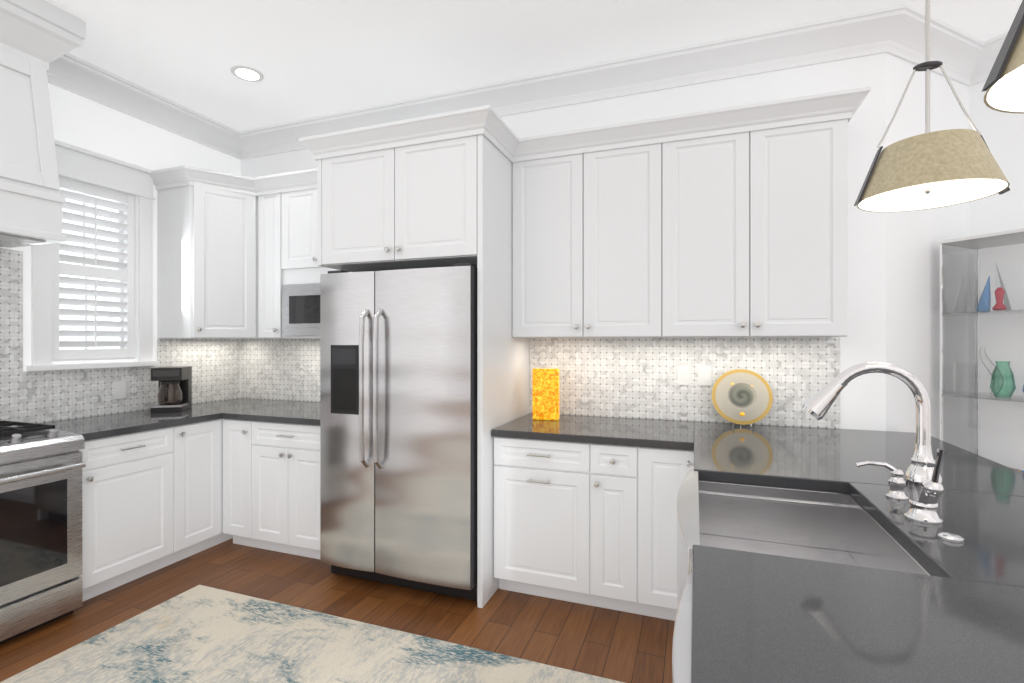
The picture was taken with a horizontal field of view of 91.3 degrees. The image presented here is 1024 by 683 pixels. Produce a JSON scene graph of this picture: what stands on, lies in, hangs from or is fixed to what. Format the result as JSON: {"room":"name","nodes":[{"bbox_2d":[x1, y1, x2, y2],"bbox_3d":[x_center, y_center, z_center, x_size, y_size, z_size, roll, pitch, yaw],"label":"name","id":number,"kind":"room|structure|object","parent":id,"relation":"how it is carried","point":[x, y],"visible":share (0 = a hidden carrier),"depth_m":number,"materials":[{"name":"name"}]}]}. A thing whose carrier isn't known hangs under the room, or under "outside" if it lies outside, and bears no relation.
{"room":"kitchen","nodes":[
{"label":"kitchen","id":0,"kind":"room"},
{"bbox_2d":[0,83,239,425],"bbox_3d":[-3.539,-0.160,1.034,0.150,3.100,7.150,0,0,20],"label":"wall","id":1,"kind":"structure","parent":0,"point":[85,123],"depth_m":3.34,"materials":[{"name":"white paint"}]},
{"bbox_2d":[0,0,85,247],"bbox_3d":[-2.699,-1.109,2.308,0.547,1.194,0.980,0,0,20],"label":"range hood","id":2,"kind":"object","parent":1,"relation":"attached to","point":[37,37],"visible":1,"depth_m":2.50,"materials":[{"name":"white paint"}]},
{"bbox_2d":[26,139,159,370],"bbox_3d":[-2.705,-0.513,3.226,0.209,1.363,0.720,0,0,20],"label":"window","id":3,"kind":"structure","parent":1,"relation":"in","point":[101,179],"depth_m":3.22,"materials":[{"name":"white paint"}]},
{"bbox_2d":[114,381,125,398],"bbox_3d":[-2.605,0.323,3.328,0.006,0.115,0.072,0,0,20],"label":"electrical outlet plate","id":4,"kind":"object","parent":1,"relation":"attached to","point":[120,386],"depth_m":3.32,"materials":[{"name":"white plastic"}]},
{"bbox_2d":[154,174,253,338],"bbox_3d":[-2.153,-0.567,3.800,0.546,1.086,0.697,0,0,20],"label":"upper cabinet","id":5,"kind":"object","parent":1,"relation":"attached to","point":[185,206],"depth_m":3.50,"materials":[{"name":"white paint"}]},
{"bbox_2d":[0,538,674,682],"bbox_3d":[0.367,1.450,1.016,7.600,0.120,10.200,0,0,20],"label":"floor","id":6,"kind":"structure","parent":0,"point":[622,646],"depth_m":2.54,"materials":[{"name":"brown wood"}]},
{"bbox_2d":[0,420,85,643],"bbox_3d":[-2.588,0.909,2.288,0.734,0.962,0.768,0,0,20],"label":"gas range","id":7,"kind":"object","parent":6,"relation":"on","point":[41,466],"visible":1,"depth_m":2.38,"materials":[{"name":"metal"}]},
{"bbox_2d":[78,428,179,601],"bbox_3d":[-2.434,0.953,2.913,0.627,0.874,0.505,0,0,20],"label":"base cabinet","id":8,"kind":"object","parent":6,"relation":"on","point":[131,484],"depth_m":2.81,"materials":[{"name":"white paint"}]},
{"bbox_2d":[13,396,291,439],"bbox_3d":[-2.250,0.494,3.391,0.645,0.040,1.530,0,0,20],"label":"countertop","id":9,"kind":"structure","parent":8,"relation":"on","point":[119,423],"depth_m":3.09,"materials":[{"name":"grey stone"}]},
{"bbox_2d":[150,366,191,412],"bbox_3d":[-2.343,0.326,3.441,0.180,0.297,0.260,0,0,-18],"label":"coffee maker","id":10,"kind":"object","parent":9,"relation":"on","point":[174,394],"visible":1,"depth_m":3.37,"materials":[{"name":"black plastic"}]},
{"bbox_2d":[180,420,219,559],"bbox_3d":[-2.292,0.953,3.302,0.627,0.874,0.323,0,0,20],"label":"base cabinet","id":11,"kind":"object","parent":6,"relation":"on","point":[199,443],"depth_m":3.21,"materials":[{"name":"white paint"}]},
{"bbox_2d":[220,420,251,546],"bbox_3d":[-1.708,0.953,3.636,0.271,0.874,0.697,0,0,20],"label":"base cabinet","id":12,"kind":"object","parent":6,"relation":"on","point":[235,435],"depth_m":3.32,"materials":[{"name":"white paint"}]},
{"bbox_2d":[252,420,319,558],"bbox_3d":[-1.293,0.953,3.485,0.611,0.874,0.697,0,0,20],"label":"base cabinet","id":13,"kind":"object","parent":6,"relation":"on","point":[285,457],"depth_m":3.17,"materials":[{"name":"white paint"}]},
{"bbox_2d":[220,400,319,427],"bbox_3d":[-1.409,0.494,3.516,0.849,0.040,0.717,0,0,20],"label":"countertop","id":14,"kind":"structure","parent":13,"relation":"on","point":[300,411],"depth_m":3.30,"materials":[{"name":"grey stone"}]},
{"bbox_2d":[0,585,624,682],"bbox_3d":[-1.246,1.384,0.797,2.400,0.010,3.480,0,0,20],"label":"rug","id":15,"kind":"object","parent":6,"relation":"on","point":[201,634],"visible":1,"depth_m":2.21,"materials":[{"name":"beige fabric"}]},
{"bbox_2d":[320,263,476,600],"bbox_3d":[-0.539,0.482,3.077,0.962,1.791,0.861,0,0,20],"label":"refrigerator","id":16,"kind":"object","parent":6,"relation":"on","point":[398,427],"visible":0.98,"depth_m":2.70,"materials":[{"name":"metal"}]},
{"bbox_2d":[492,436,591,605],"bbox_3d":[0.258,0.953,2.939,0.532,0.874,0.657,0,0,20],"label":"base cabinet","id":17,"kind":"object","parent":6,"relation":"on","point":[543,488],"depth_m":2.63,"materials":[{"name":"white paint"}]},
{"bbox_2d":[492,412,691,451],"bbox_3d":[0.487,0.494,2.844,1.028,0.040,0.677,0,0,20],"label":"countertop","id":18,"kind":"structure","parent":17,"relation":"on","point":[627,431],"depth_m":2.67,"materials":[{"name":"grey stone"}]},
{"bbox_2d":[532,368,559,419],"bbox_3d":[0.208,0.319,3.054,0.160,0.310,0.080,0,0,12],"label":"vase","id":19,"kind":"object","parent":18,"relation":"on","point":[545,393],"visible":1,"depth_m":3.02,"materials":[{"name":"yellow glass"}]},
{"bbox_2d":[592,444,639,613],"bbox_3d":[0.618,0.953,2.807,0.236,0.874,0.657,0,0,20],"label":"base cabinet","id":20,"kind":"object","parent":6,"relation":"on","point":[615,471],"depth_m":2.50,"materials":[{"name":"white paint"}]},
{"bbox_2d":[640,448,691,618],"bbox_3d":[0.860,0.953,2.718,0.279,0.874,0.657,0,0,20],"label":"base cabinet","id":21,"kind":"object","parent":6,"relation":"on","point":[663,473],"depth_m":2.42,"materials":[{"name":"white paint"}]},
{"bbox_2d":[688,420,1023,682],"bbox_3d":[1.040,0.494,1.226,1.122,0.040,3.337,0,0,20],"label":"countertop","id":22,"kind":"structure","parent":21,"relation":"on","point":[754,617],"depth_m":1.00,"materials":[{"name":"grey stone"}]},
{"bbox_2d":[712,369,772,427],"bbox_3d":[1.290,0.315,2.811,0.314,0.314,0.160,0,0,20],"label":"decorative plate","id":23,"kind":"object","parent":22,"relation":"on","point":[742,396],"visible":1,"depth_m":2.81,"materials":[{"name":"ceramic"}]},
{"bbox_2d":[800,361,964,543],"bbox_3d":[0.991,0.265,1.407,0.328,0.420,0.392,0,0,20],"label":"faucet","id":24,"kind":"object","parent":22,"relation":"on","point":[914,516],"depth_m":1.33,"materials":[{"name":"silver metal"}]},
{"bbox_2d":[664,552,691,682],"bbox_3d":[0.593,0.953,0.768,0.660,0.874,0.610,0,0,20],"label":"base cabinet","id":25,"kind":"object","parent":6,"relation":"on","point":[680,578],"depth_m":1.02,"materials":[{"name":"white paint"}]},
{"bbox_2d":[672,568,767,682],"bbox_3d":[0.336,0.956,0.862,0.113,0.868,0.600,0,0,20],"label":"dishwasher","id":26,"kind":"object","parent":25,"relation":"in","point":[681,650],"depth_m":0.88,"materials":[{"name":"metal"}]},
{"bbox_2d":[692,532,855,563],"bbox_3d":[0.788,0.718,1.431,0.505,0.016,0.760,0,0,20],"label":"sink","id":27,"kind":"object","parent":25,"relation":"on","point":[700,537],"depth_m":1.73,"materials":[{"name":"silver metal"}]},
{"bbox_2d":[688,472,691,535],"bbox_3d":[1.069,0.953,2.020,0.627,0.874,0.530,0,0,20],"label":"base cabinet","id":28,"kind":"object","parent":6,"relation":"on","point":[689,473],"depth_m":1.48,"materials":[{"name":"white paint"}]},
{"bbox_2d":[688,536,691,555],"bbox_3d":[0.846,1.062,1.410,0.627,0.654,0.770,0,0,20],"label":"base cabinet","id":29,"kind":"object","parent":6,"relation":"on","point":[689,537],"depth_m":1.17,"materials":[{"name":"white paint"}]},
{"bbox_2d":[940,228,1023,472],"bbox_3d":[2.772,0.414,2.418,0.400,1.948,1.000,0,0,-25],"label":"display cabinet","id":30,"kind":"object","parent":6,"relation":"on","point":[1000,313],"visible":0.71,"depth_m":2.82,"materials":[{"name":"white wood"}]},
{"bbox_2d":[45,0,1021,130],"bbox_3d":[0.367,-1.770,1.016,7.600,0.120,10.200,0,0,20],"label":"ceiling","id":31,"kind":"structure","parent":0,"point":[310,58],"depth_m":2.83,"materials":[{"name":"white paint"}]},
{"bbox_2d":[230,65,263,81],"bbox_3d":[-1.689,-1.706,3.195,0.190,0.006,0.190,0,0,20],"label":"recessed light","id":32,"kind":"object","parent":31,"relation":"in","point":[247,73],"visible":1,"depth_m":3.18,"materials":[{"name":"white plastic"}]},
{"bbox_2d":[854,0,1009,211],"bbox_3d":[1.268,-1.073,1.527,0.374,1.273,0.356,0,0,20],"label":"pendant light","id":33,"kind":"object","parent":31,"relation":"hanging from","point":[927,169],"visible":1,"depth_m":1.48,"materials":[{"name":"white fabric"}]},
{"bbox_2d":[981,0,1023,113],"bbox_3d":[0.987,-1.073,0.789,0.374,1.273,0.356,0,0,20],"label":"pendant light","id":34,"kind":"object","parent":31,"relation":"hanging from","point":[1004,85],"visible":1,"depth_m":0.86,"materials":[{"name":"white"}]},
{"bbox_2d":[240,53,968,438],"bbox_3d":[0.338,-0.160,3.742,5.270,3.100,0.900,0,0,20],"label":"wall","id":35,"kind":"structure","parent":0,"point":[892,287],"depth_m":2.75,"materials":[{"name":"white paint"}]},
{"bbox_2d":[214,174,253,337],"bbox_3d":[-2.049,-0.568,3.582,0.215,1.079,0.345,0,0,20],"label":"upper cabinet","id":36,"kind":"object","parent":35,"relation":"attached to","point":[233,202],"depth_m":3.61,"materials":[{"name":"white paint"}]},
{"bbox_2d":[254,186,277,338],"bbox_3d":[-1.728,-0.567,3.822,0.236,1.086,0.364,0,0,20],"label":"upper cabinet","id":37,"kind":"object","parent":35,"relation":"attached to","point":[265,197],"depth_m":3.68,"materials":[{"name":"white paint"}]},
{"bbox_2d":[278,182,333,338],"bbox_3d":[-1.283,-0.567,3.659,0.712,1.086,0.364,0,0,20],"label":"upper cabinet","id":38,"kind":"object","parent":35,"relation":"attached to","point":[298,281],"depth_m":3.57,"materials":[{"name":"white paint"}]},
{"bbox_2d":[314,126,509,277],"bbox_3d":[-0.533,-0.780,3.159,1.037,0.660,0.788,0,0,20],"label":"upper cabinet","id":39,"kind":"object","parent":35,"relation":"attached to","point":[439,198],"depth_m":2.77,"materials":[{"name":"white paint"}]},
{"bbox_2d":[47,4,1007,159],"bbox_3d":[-0.012,-1.621,-0.021,7.196,0.175,7.592,0,0,20],"label":"crown molding","id":40,"kind":"structure","parent":35,"relation":"attached to","point":[964,58],"depth_m":3.04,"materials":[{"name":"white paint"}]},
{"bbox_2d":[510,134,665,341],"bbox_3d":[0.467,-0.567,3.028,0.866,1.086,0.347,0,0,20],"label":"upper cabinet","id":41,"kind":"object","parent":35,"relation":"attached to","point":[588,220],"depth_m":2.85,"materials":[{"name":"white paint"}]},
{"bbox_2d":[677,366,689,384],"bbox_3d":[1.028,0.203,2.995,0.072,0.115,0.007,0,0,20],"label":"electrical outlet plate","id":42,"kind":"object","parent":35,"relation":"attached to","point":[683,372],"depth_m":2.99,"materials":[{"name":"white plastic"}]},
{"bbox_2d":[698,366,710,385],"bbox_3d":[1.136,0.203,2.955,0.072,0.115,0.007,0,0,20],"label":"electrical outlet plate","id":43,"kind":"object","parent":35,"relation":"attached to","point":[704,375],"depth_m":2.95,"materials":[{"name":"white plastic"}]},
{"bbox_2d":[666,106,853,337],"bbox_3d":[1.279,-0.567,2.731,0.865,1.086,0.347,0,0,20],"label":"upper cabinet","id":44,"kind":"object","parent":35,"relation":"attached to","point":[726,222],"depth_m":2.55,"materials":[{"name":"white paint"}]},
{"bbox_2d":[692,480,847,551],"bbox_3d":[0.917,0.613,1.781,0.505,0.193,0.015,0,0,20],"label":"sink","id":45,"kind":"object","parent":0,"relation":"attached to","point":[782,515],"depth_m":1.76,"materials":[{"name":"silver metal"}]},
{"bbox_2d":[848,496,923,571],"bbox_3d":[1.019,0.613,1.347,0.015,0.193,0.730,0,0,20],"label":"sink","id":46,"kind":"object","parent":0,"relation":"attached to","point":[868,543],"depth_m":1.47,"materials":[{"name":"silver metal"}]},
{"bbox_2d":[969,80,1023,455],"bbox_3d":[3.428,-0.160,1.730,0.150,3.100,2.899,0,0,-25],"label":"wall","id":47,"kind":"structure","parent":0,"point":[1002,133],"depth_m":2.88,"materials":[{"name":"white paint"}]},
{"label":"outside","id":48,"kind":"structure","parent":0,"visible":0},
{"bbox_2d":[60,189,118,348],"bbox_3d":[-2.818,-0.245,3.267,0.010,2.730,3.500,0,0,20],"label":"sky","id":49,"kind":"structure","parent":48,"point":[90,298],"depth_m":3.31,"materials":[{"name":"white"}]}
]}

